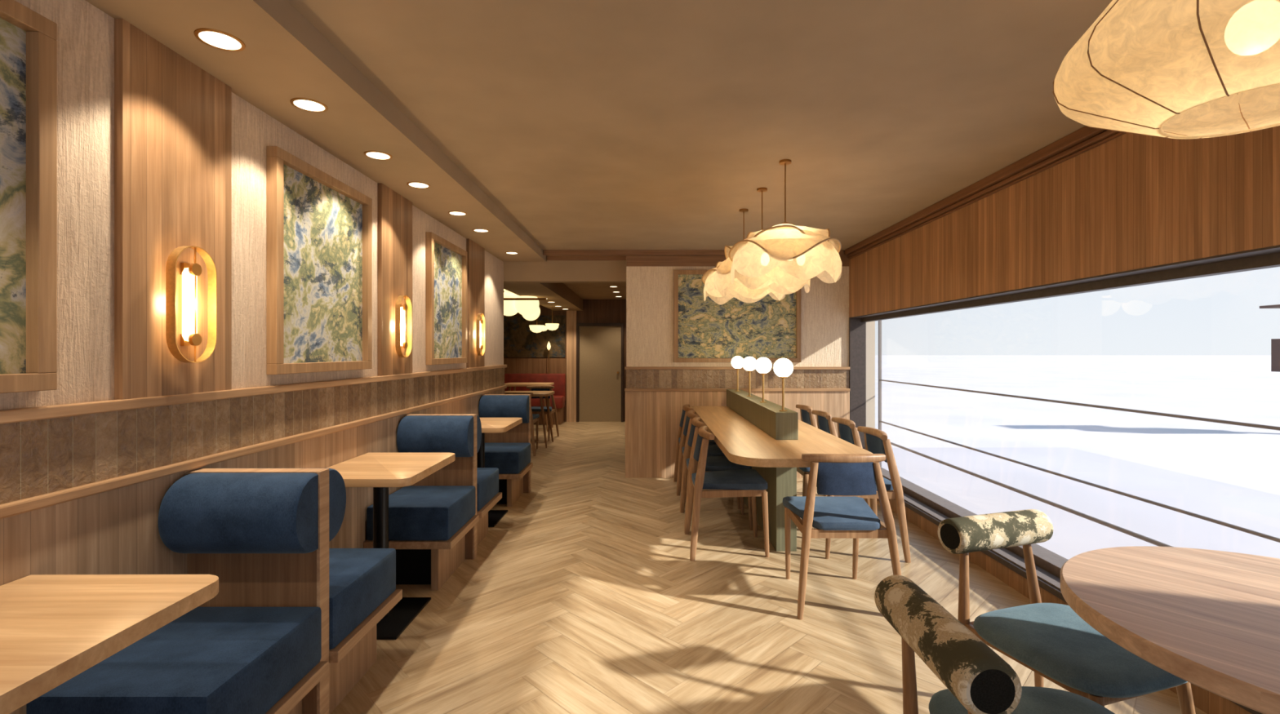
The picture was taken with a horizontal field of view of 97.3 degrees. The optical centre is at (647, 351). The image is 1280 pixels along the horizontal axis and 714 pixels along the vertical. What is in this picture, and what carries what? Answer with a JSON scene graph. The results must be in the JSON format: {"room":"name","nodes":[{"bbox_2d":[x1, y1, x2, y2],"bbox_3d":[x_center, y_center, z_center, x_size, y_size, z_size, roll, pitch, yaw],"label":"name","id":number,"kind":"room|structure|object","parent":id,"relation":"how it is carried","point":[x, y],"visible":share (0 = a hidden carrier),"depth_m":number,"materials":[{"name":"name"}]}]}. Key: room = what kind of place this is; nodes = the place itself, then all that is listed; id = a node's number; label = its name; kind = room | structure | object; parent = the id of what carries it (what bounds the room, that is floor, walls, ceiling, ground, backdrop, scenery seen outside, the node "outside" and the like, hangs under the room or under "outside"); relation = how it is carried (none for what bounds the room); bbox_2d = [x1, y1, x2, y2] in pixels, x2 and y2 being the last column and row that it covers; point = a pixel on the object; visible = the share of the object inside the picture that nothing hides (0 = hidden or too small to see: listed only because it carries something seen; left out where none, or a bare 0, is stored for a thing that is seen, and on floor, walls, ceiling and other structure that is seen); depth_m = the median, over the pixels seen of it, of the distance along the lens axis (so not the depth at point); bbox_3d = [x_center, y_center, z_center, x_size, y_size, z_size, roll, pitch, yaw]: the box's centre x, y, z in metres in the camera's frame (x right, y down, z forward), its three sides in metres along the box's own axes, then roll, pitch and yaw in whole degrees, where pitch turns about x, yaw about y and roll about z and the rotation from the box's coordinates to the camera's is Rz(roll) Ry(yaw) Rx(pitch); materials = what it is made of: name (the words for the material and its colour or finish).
{"room":"restaurant","nodes":[
{"label":"restaurant","id":0,"kind":"room"},
{"bbox_2d":[0,0,506,713],"bbox_3d":[-1.673,0.177,2.485,0.235,2.345,7.570,0,0,0],"label":"wall","id":1,"kind":"structure","parent":0,"point":[157,155],"depth_m":1.82,"materials":[{"name":"beige wood"}]},
{"bbox_2d":[0,0,57,393],"bbox_3d":[-1.567,-0.380,1.067,0.045,0.960,0.815,0,0,0],"label":"framed picture","id":2,"kind":"object","parent":1,"relation":"attached to","point":[28,38],"visible":1,"depth_m":1.43,"materials":[{"name":"brown wood"}]},
{"bbox_2d":[165,245,217,363],"bbox_3d":[-1.542,-0.159,1.900,0.046,0.394,0.176,0,0,0],"label":"wall sconce","id":3,"kind":"object","parent":1,"relation":"attached to","point":[189,273],"visible":1,"depth_m":1.89,"materials":[{"name":"gold metal"}]},
{"bbox_2d":[85,0,546,262],"bbox_3d":[-1.452,-1.117,2.469,0.675,0.245,7.538,0,0,0],"label":"soffit","id":4,"kind":"structure","parent":1,"relation":"attached to","point":[285,57],"depth_m":2.21,"materials":[{"name":"beige paint"}]},
{"bbox_2d":[193,27,245,51],"bbox_3d":[-1.360,-0.993,1.794,0.132,0.004,0.132,0,0,0],"label":"recessed light","id":5,"kind":"object","parent":4,"relation":"in","point":[219,39],"visible":1,"depth_m":1.79,"materials":[{"name":"gold metal"}]},
{"bbox_2d":[289,97,328,112],"bbox_3d":[-1.360,-0.993,2.267,0.132,0.004,0.132,0,0,0],"label":"recessed light","id":6,"kind":"object","parent":4,"relation":"in","point":[304,104],"visible":1,"depth_m":2.26,"materials":[{"name":"beige"}]},
{"bbox_2d":[363,150,392,159],"bbox_3d":[-1.360,-0.993,2.847,0.132,0.004,0.132,0,0,0],"label":"recessed light","id":7,"kind":"object","parent":4,"relation":"in","point":[379,155],"visible":1,"depth_m":2.84,"materials":[{"name":"beige"}]},
{"bbox_2d":[406,181,430,188],"bbox_3d":[-1.360,-0.993,3.352,0.132,0.004,0.132,0,0,0],"label":"recessed light","id":8,"kind":"object","parent":4,"relation":"in","point":[412,184],"visible":1,"depth_m":3.34,"materials":[{"name":"beige"}]},
{"bbox_2d":[448,210,466,215],"bbox_3d":[-1.360,-0.993,4.040,0.132,0.004,0.132,0,0,0],"label":"recessed light","id":9,"kind":"object","parent":4,"relation":"in","point":[453,212],"visible":1,"depth_m":4.03,"materials":[{"name":"beige"}]},
{"bbox_2d":[472,228,488,232],"bbox_3d":[-1.360,-0.993,4.610,0.132,0.004,0.132,0,0,0],"label":"recessed light","id":10,"kind":"object","parent":4,"relation":"in","point":[481,230],"visible":1,"depth_m":4.61,"materials":[{"name":"beige"}]},
{"bbox_2d":[505,251,518,254],"bbox_3d":[-1.360,-0.993,5.660,0.132,0.004,0.132,0,0,0],"label":"recessed light","id":11,"kind":"object","parent":4,"relation":"in","point":[508,252],"visible":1,"depth_m":5.63,"materials":[{"name":"beige"}]},
{"bbox_2d":[266,146,372,374],"bbox_3d":[-1.567,-0.382,2.756,0.045,0.956,0.813,0,0,0],"label":"framed picture","id":12,"kind":"object","parent":1,"relation":"attached to","point":[319,227],"visible":1,"depth_m":2.66,"materials":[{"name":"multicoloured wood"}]},
{"bbox_2d":[395,295,412,357],"bbox_3d":[-1.542,-0.159,3.550,0.046,0.394,0.176,0,0,0],"label":"wall sconce","id":13,"kind":"object","parent":1,"relation":"attached to","point":[400,312],"visible":1,"depth_m":3.53,"materials":[{"name":"gold metal"}]},
{"bbox_2d":[425,231,466,364],"bbox_3d":[-1.567,-0.382,4.440,0.045,0.956,0.800,0,0,0],"label":"framed picture","id":14,"kind":"object","parent":1,"relation":"attached to","point":[446,263],"visible":1,"depth_m":4.40,"materials":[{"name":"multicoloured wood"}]},
{"bbox_2d":[475,313,484,355],"bbox_3d":[-1.542,-0.159,5.190,0.046,0.394,0.176,0,0,0],"label":"wall sconce","id":15,"kind":"object","parent":1,"relation":"attached to","point":[480,325],"visible":1,"depth_m":5.17,"materials":[{"name":"gold metal"}]},
{"bbox_2d":[503,299,626,422],"bbox_3d":[-2.000,0.100,10.915,4.200,2.500,0.210,0,0,0],"label":"wall","id":16,"kind":"structure","parent":0,"point":[594,311],"depth_m":10.84,"materials":[{"name":"brown wood"}]},
{"bbox_2d":[503,315,564,357],"bbox_3d":[-2.790,-0.295,10.860,2.420,0.810,0.019,0,0,0],"label":"wall mural","id":17,"kind":"object","parent":16,"relation":"attached to","point":[519,341],"visible":0.36,"depth_m":10.85},
{"bbox_2d":[503,282,582,311],"bbox_3d":[-1.518,-0.900,8.626,0.564,0.220,4.489,0,0,0],"label":"ceiling","id":18,"kind":"structure","parent":16,"relation":"attached to","point":[559,293],"depth_m":7.96,"materials":[{"name":"beige paint"}]},
{"bbox_2d":[576,323,623,422],"bbox_3d":[-0.905,0.400,10.825,0.910,1.900,0.090,0,0,0],"label":"door","id":19,"kind":"structure","parent":16,"relation":"in","point":[599,346],"depth_m":10.83,"materials":[{"name":"brown wood"}]},
{"bbox_2d":[503,282,626,299],"bbox_3d":[-2.000,-1.080,8.675,4.200,0.140,4.590,0,0,0],"label":"ceiling","id":20,"kind":"structure","parent":0,"point":[585,291],"depth_m":9.23,"materials":[{"name":"beige paint"}]},
{"bbox_2d":[503,288,546,320],"bbox_3d":[-2.060,-0.735,8.207,1.280,0.550,0.606,0,0,0],"label":"globe chandelier","id":21,"kind":"object","parent":20,"relation":"hanging from","point":[528,307],"visible":0.49,"depth_m":8.04,"materials":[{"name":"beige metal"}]},
{"bbox_2d":[528,306,559,333],"bbox_3d":[-1.770,-0.665,9.718,0.259,0.690,0.582,0,0,43],"label":"pendant","id":22,"kind":"object","parent":20,"relation":"hanging from","point":[536,328],"visible":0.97,"depth_m":9.59,"materials":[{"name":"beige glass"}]},
{"bbox_2d":[287,0,1111,250],"bbox_3d":[0.652,-1.165,2.470,3.535,0.150,7.540,0,0,0],"label":"ceiling","id":23,"kind":"structure","parent":0,"point":[590,124],"depth_m":2.42,"materials":[{"name":"beige paint"}]},
{"bbox_2d":[702,208,785,304],"bbox_3d":[0.743,-0.733,4.313,0.641,0.713,0.509,0,0,0],"label":"pendant","id":24,"kind":"object","parent":23,"relation":"hanging from","point":[708,278],"visible":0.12,"depth_m":4.31,"materials":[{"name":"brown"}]},
{"bbox_2d":[714,187,810,297],"bbox_3d":[0.767,-0.733,3.767,0.641,0.713,0.509,0,0,0],"label":"pendant","id":25,"kind":"object","parent":23,"relation":"hanging from","point":[722,278],"visible":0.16,"depth_m":3.75,"materials":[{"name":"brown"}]},
{"bbox_2d":[728,159,841,289],"bbox_3d":[0.791,-0.733,3.214,0.641,0.713,0.509,0,0,0],"label":"pendant","id":26,"kind":"object","parent":23,"relation":"hanging from","point":[785,254],"visible":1,"depth_m":3.04,"materials":[{"name":"beige fabric"}]},
{"bbox_2d":[1053,0,1279,139],"bbox_3d":[1.349,-0.811,1.250,0.727,0.557,0.724,0,0,0],"label":"paper lantern","id":27,"kind":"object","parent":23,"relation":"hanging from","point":[1197,69],"visible":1,"depth_m":1.20,"materials":[{"name":"beige paper"}]},
{"bbox_2d":[624,250,849,478],"bbox_3d":[1.045,0.070,6.192,2.570,2.560,0.375,0,0,0],"label":"wall","id":28,"kind":"structure","parent":0,"point":[657,390],"depth_m":6.03,"materials":[{"name":"beige wood"}]},
{"bbox_2d":[503,260,626,282],"bbox_3d":[-2.162,-1.011,6.310,3.877,0.458,0.140,0,0,0],"label":"beam","id":29,"kind":"structure","parent":28,"relation":"attached to","point":[549,271],"depth_m":6.24,"materials":[{"name":"brown wood"}]},
{"bbox_2d":[546,256,626,260],"bbox_3d":[-0.668,-1.050,6.229,0.887,0.079,0.019,0,0,0],"label":"trim","id":30,"kind":"structure","parent":28,"relation":"attached to","point":[548,258],"depth_m":6.22,"materials":[{"name":"brown wood"}]},
{"bbox_2d":[546,255,626,256],"bbox_3d":[-0.668,-1.071,6.212,0.886,0.033,0.014,0,0,0],"label":"trim","id":31,"kind":"structure","parent":28,"relation":"attached to","point":[546,255],"depth_m":6.21,"materials":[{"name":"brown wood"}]},
{"bbox_2d":[542,249,843,255],"bbox_3d":[0.494,-1.062,6.032,3.212,0.054,0.035,0,0,0],"label":"trim","id":32,"kind":"structure","parent":28,"relation":"attached to","point":[545,252],"depth_m":6.01,"materials":[{"name":"brown wood"}]},
{"bbox_2d":[673,270,800,362],"bbox_3d":[0.965,-0.379,6.027,1.356,0.987,0.045,0,0,0],"label":"framed picture","id":33,"kind":"object","parent":28,"relation":"attached to","point":[707,331],"visible":0.66,"depth_m":6.04,"materials":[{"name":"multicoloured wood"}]},
{"bbox_2d":[330,422,1206,713],"bbox_3d":[-0.815,1.410,4.835,6.570,0.120,12.270,0,0,0],"label":"floor","id":34,"kind":"structure","parent":0,"point":[587,596],"depth_m":2.87,"materials":[{"name":"brown wood"}]},
{"bbox_2d":[0,574,218,713],"bbox_3d":[-1.323,0.960,1.110,0.506,0.780,0.660,0,0,0],"label":"table","id":35,"kind":"object","parent":34,"relation":"on","point":[54,628],"visible":1,"depth_m":1.21,"materials":[{"name":"brown wood"}]},
{"bbox_2d":[26,468,402,713],"bbox_3d":[-1.333,0.881,1.956,0.487,0.938,1.104,0,0,0],"label":"bench","id":36,"kind":"object","parent":34,"relation":"on","point":[290,627],"visible":0.96,"depth_m":1.82,"materials":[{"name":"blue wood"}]},
{"bbox_2d":[26,607,321,713],"bbox_3d":[-1.339,0.963,1.671,0.464,0.192,0.510,0,0,0],"label":"seat cushion","id":37,"kind":"object","parent":36,"relation":"on","point":[206,660],"depth_m":1.60,"materials":[{"name":"blue fabric"}]},
{"bbox_2d":[328,548,395,649],"bbox_3d":[-1.339,0.963,2.241,0.464,0.192,0.510,0,0,0],"label":"seat cushion","id":38,"kind":"object","parent":36,"relation":"on","point":[362,581],"depth_m":2.22,"materials":[{"name":"blue fabric"}]},
{"bbox_2d":[325,453,455,639],"bbox_3d":[-1.323,0.960,2.850,0.506,0.780,0.660,0,0,0],"label":"table","id":39,"kind":"object","parent":34,"relation":"on","point":[380,472],"visible":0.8,"depth_m":2.82,"materials":[{"name":"brown wood"}]},
{"bbox_2d":[363,414,502,591],"bbox_3d":[-1.333,0.881,3.680,0.487,0.938,1.104,0,0,0],"label":"bench","id":40,"kind":"object","parent":34,"relation":"on","point":[437,522],"visible":0.94,"depth_m":3.51,"materials":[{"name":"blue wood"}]},
{"bbox_2d":[366,485,475,540],"bbox_3d":[-1.339,0.963,3.395,0.464,0.192,0.510,0,0,0],"label":"seat cushion","id":41,"kind":"object","parent":40,"relation":"on","point":[415,513],"depth_m":3.17,"materials":[{"name":"blue fabric"}]},
{"bbox_2d":[476,467,498,511],"bbox_3d":[-1.339,0.963,3.965,0.464,0.192,0.510,0,0,0],"label":"seat cushion","id":42,"kind":"object","parent":40,"relation":"on","point":[487,478],"depth_m":3.94,"materials":[{"name":"blue fabric"}]},
{"bbox_2d":[476,417,522,527],"bbox_3d":[-1.323,0.960,4.540,0.506,0.780,0.660,0,0,0],"label":"table","id":43,"kind":"object","parent":34,"relation":"on","point":[489,425],"visible":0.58,"depth_m":4.51,"materials":[{"name":"brown wood"}]},
{"bbox_2d":[478,394,533,506],"bbox_3d":[-1.333,0.881,5.138,0.487,0.938,0.581,0,0,0],"label":"bench","id":44,"kind":"object","parent":34,"relation":"on","point":[508,451],"visible":0.77,"depth_m":5.25,"materials":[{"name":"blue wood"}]},
{"bbox_2d":[484,443,530,474],"bbox_3d":[-1.339,0.963,5.115,0.464,0.192,0.510,0,0,0],"label":"seat cushion","id":45,"kind":"object","parent":44,"relation":"on","point":[509,458],"depth_m":4.87,"materials":[{"name":"blue fabric"}]},
{"bbox_2d":[504,392,539,456],"bbox_3d":[-1.720,0.943,7.534,0.548,0.814,0.524,0,0,0],"label":"dining chair","id":46,"kind":"object","parent":34,"relation":"on","point":[534,417],"visible":0.24,"depth_m":7.36,"materials":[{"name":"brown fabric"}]},
{"bbox_2d":[504,391,554,448],"bbox_3d":[-1.750,0.970,8.150,0.740,0.760,0.640,0,0,0],"label":"side table","id":47,"kind":"object","parent":34,"relation":"on","point":[535,393],"visible":0.6,"depth_m":8.05,"materials":[{"name":"brown wood"}]},
{"bbox_2d":[504,382,554,431],"bbox_3d":[-2.050,0.950,9.750,0.800,0.800,0.600,0,0,0],"label":"side table","id":48,"kind":"object","parent":34,"relation":"on","point":[509,385],"visible":0.5,"depth_m":9.55,"materials":[{"name":"brown wood"}]},
{"bbox_2d":[504,373,565,424],"bbox_3d":[-2.805,0.885,10.588,2.490,0.930,0.499,0,0,0],"label":"banquette","id":49,"kind":"object","parent":34,"relation":"on","point":[559,380],"visible":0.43,"depth_m":10.68,"materials":[{"name":"red leather"}]},
{"bbox_2d":[546,342,551,373],"bbox_3d":[-1.880,0.110,10.770,0.076,0.620,0.076,0,0,0],"label":"candle lamp","id":50,"kind":"object","parent":49,"relation":"on","point":[548,346],"visible":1,"depth_m":10.76,"materials":[{"name":"gold metal"}]},
{"bbox_2d":[526,385,559,441],"bbox_3d":[-1.680,0.943,8.736,0.548,0.814,0.524,0,0,0],"label":"dining chair","id":51,"kind":"object","parent":34,"relation":"on","point":[535,410],"visible":0.59,"depth_m":8.87,"materials":[{"name":"brown wood"}]},
{"bbox_2d":[673,404,716,485],"bbox_3d":[0.539,0.943,5.580,0.524,0.814,0.548,0,0,0],"label":"dining chair","id":52,"kind":"object","parent":34,"relation":"on","point":[686,407],"visible":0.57,"depth_m":5.55,"materials":[{"name":"brown wood"}]},
{"bbox_2d":[676,409,740,509],"bbox_3d":[0.539,0.943,5.020,0.524,0.814,0.548,0,0,0],"label":"dining chair","id":53,"kind":"object","parent":34,"relation":"on","point":[713,450],"visible":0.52,"depth_m":4.96,"materials":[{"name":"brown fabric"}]},
{"bbox_2d":[680,417,753,533],"bbox_3d":[0.539,0.943,4.460,0.524,0.814,0.548,0,0,0],"label":"dining chair","id":54,"kind":"object","parent":34,"relation":"on","point":[713,464],"visible":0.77,"depth_m":4.35,"materials":[{"name":"brown wood"}]},
{"bbox_2d":[684,426,768,561],"bbox_3d":[0.539,0.943,3.900,0.524,0.814,0.548,0,0,0],"label":"dining chair","id":55,"kind":"object","parent":34,"relation":"on","point":[742,482],"visible":1,"depth_m":3.71,"materials":[{"name":"brown wood"}]},
{"bbox_2d":[691,406,872,551],"bbox_3d":[0.865,0.960,4.445,0.806,0.780,2.910,0,0,0],"label":"table","id":56,"kind":"object","parent":34,"relation":"on","point":[742,442],"visible":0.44,"depth_m":3.80,"materials":[{"name":"brown wood"}]},
{"bbox_2d":[726,389,798,439],"bbox_3d":[0.902,0.481,4.767,0.145,0.177,2.266,0,0,0],"label":"divider","id":57,"kind":"object","parent":56,"relation":"on","point":[766,416],"visible":1,"depth_m":4.01,"materials":[{"name":"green wood"}]},
{"bbox_2d":[731,355,743,391],"bbox_3d":[0.900,0.218,5.590,0.128,0.350,0.128,0,0,0],"label":"table lamp","id":58,"kind":"object","parent":57,"relation":"on","point":[736,362],"visible":0.95,"depth_m":5.55,"materials":[{"name":"white glass"}]},
{"bbox_2d":[742,356,755,396],"bbox_3d":[0.900,0.218,4.940,0.128,0.350,0.128,0,0,0],"label":"table lamp","id":59,"kind":"object","parent":57,"relation":"on","point":[748,362],"visible":0.97,"depth_m":4.91,"materials":[{"name":"white glass"}]},
{"bbox_2d":[755,357,771,402],"bbox_3d":[0.900,0.218,4.360,0.128,0.350,0.128,0,0,0],"label":"table lamp","id":60,"kind":"object","parent":57,"relation":"on","point":[762,365],"visible":1,"depth_m":4.32,"materials":[{"name":"white glass"}]},
{"bbox_2d":[773,358,793,411],"bbox_3d":[0.900,0.218,3.720,0.128,0.350,0.128,0,0,0],"label":"table lamp","id":61,"kind":"object","parent":57,"relation":"on","point":[783,368],"visible":1,"depth_m":3.68,"materials":[{"name":"white glass"}]},
{"bbox_2d":[795,404,817,479],"bbox_3d":[1.426,0.943,5.560,0.524,0.814,0.548,0,0,0],"label":"dining chair","id":62,"kind":"object","parent":34,"relation":"on","point":[806,416],"visible":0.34,"depth_m":5.54,"materials":[{"name":"brown wood"}]},
{"bbox_2d":[811,410,837,496],"bbox_3d":[1.426,0.943,5.000,0.524,0.814,0.548,0,0,0],"label":"dining chair","id":63,"kind":"object","parent":34,"relation":"on","point":[824,423],"visible":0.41,"depth_m":4.98,"materials":[{"name":"blue fabric"}]},
{"bbox_2d":[796,417,870,521],"bbox_3d":[1.426,0.943,4.440,0.524,0.814,0.548,0,0,0],"label":"dining chair","id":64,"kind":"object","parent":34,"relation":"on","point":[847,431],"visible":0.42,"depth_m":4.30,"materials":[{"name":"blue fabric"}]},
{"bbox_2d":[782,453,901,620],"bbox_3d":[1.035,0.943,3.094,0.548,0.814,0.524,0,0,0],"label":"dining chair","id":65,"kind":"object","parent":34,"relation":"on","point":[834,474],"visible":0.97,"depth_m":2.90,"materials":[{"name":"brown wood"}]},
{"bbox_2d":[808,426,911,563],"bbox_3d":[1.426,0.943,3.870,0.524,0.814,0.548,0,0,0],"label":"dining chair","id":66,"kind":"object","parent":34,"relation":"on","point":[876,441],"visible":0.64,"depth_m":3.66,"materials":[{"name":"brown wood"}]},
{"bbox_2d":[874,575,1114,713],"bbox_3d":[0.890,0.971,1.285,0.582,0.762,0.484,0,0,0],"label":"chair","id":67,"kind":"object","parent":34,"relation":"on","point":[976,680],"visible":1,"depth_m":1.25,"materials":[{"name":"fabric"}]},
{"bbox_2d":[937,509,1195,713],"bbox_3d":[1.334,0.971,1.822,0.484,0.762,0.582,0,0,-18],"label":"chair","id":68,"kind":"object","parent":34,"relation":"on","point":[1051,641],"visible":0.8,"depth_m":1.79,"materials":[{"name":"teal fabric"}]},
{"bbox_2d":[1060,546,1279,713],"bbox_3d":[1.530,0.975,1.240,1.000,0.750,1.000,0,0,-40],"label":"round table","id":69,"kind":"object","parent":34,"relation":"on","point":[1209,620],"visible":1,"depth_m":1.31,"materials":[{"name":"brown wood"}]},
{"bbox_2d":[848,125,1279,317],"bbox_3d":[2.315,0.055,2.375,0.290,2.590,7.350,0,0,0],"label":"wall","id":70,"kind":"structure","parent":0,"point":[1128,202],"depth_m":2.73,"materials":[{"name":"brown wood"}]},
{"bbox_2d":[844,125,1126,258],"bbox_3d":[2.145,-1.040,2.355,0.070,0.099,7.310,0,0,0],"label":"trim","id":71,"kind":"structure","parent":70,"relation":"attached to","point":[1086,138],"depth_m":3.39,"materials":[{"name":"brown wood"}]},
{"bbox_2d":[876,490,1251,713],"bbox_3d":[2.208,1.296,3.507,0.245,0.108,5.015,0,0,0],"label":"baseboard","id":72,"kind":"structure","parent":70,"relation":"attached to","point":[1209,703],"depth_m":3.15,"materials":[{"name":"brown wood"}]},
{"bbox_2d":[848,244,1279,713],"bbox_3d":[2.260,0.250,3.700,0.380,2.800,5.360,0,0,0],"label":"window","id":73,"kind":"structure","parent":70,"relation":"in","point":[929,505],"depth_m":3.38,"materials":[{"name":"grey metal"}]},
{"label":"outside","id":74,"kind":"structure","parent":0,"visible":0},
{"bbox_2d":[875,355,1279,495],"bbox_3d":[161.310,1.775,101.000,317.380,0.250,322.000,0,0,0],"label":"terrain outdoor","id":75,"kind":"structure","parent":74,"point":[1243,388],"depth_m":16.60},
{"bbox_2d":[881,448,1279,559],"bbox_3d":[4.535,1.575,1.400,4.130,0.150,14.800,0,0,0],"label":"terrace","id":76,"kind":"object","parent":75,"relation":"on","point":[1254,510],"visible":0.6,"depth_m":5.79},
{"bbox_2d":[878,320,1279,547],"bbox_3d":[2.700,0.350,3.427,0.028,2.300,6.234,0,0,0],"label":"terrace railing","id":77,"kind":"object","parent":76,"relation":"on","point":[1149,540],"visible":0.73,"depth_m":3.54,"materials":[{"name":"grey metal"}]},
{"bbox_2d":[1259,304,1279,372],"bbox_3d":[13.175,0.375,10.790,2.250,2.550,0.580,0,0,0],"label":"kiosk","id":78,"kind":"object","parent":75,"relation":"on","point":[1275,343],"visible":1,"depth_m":10.96,"materials":[{"name":"grey"}]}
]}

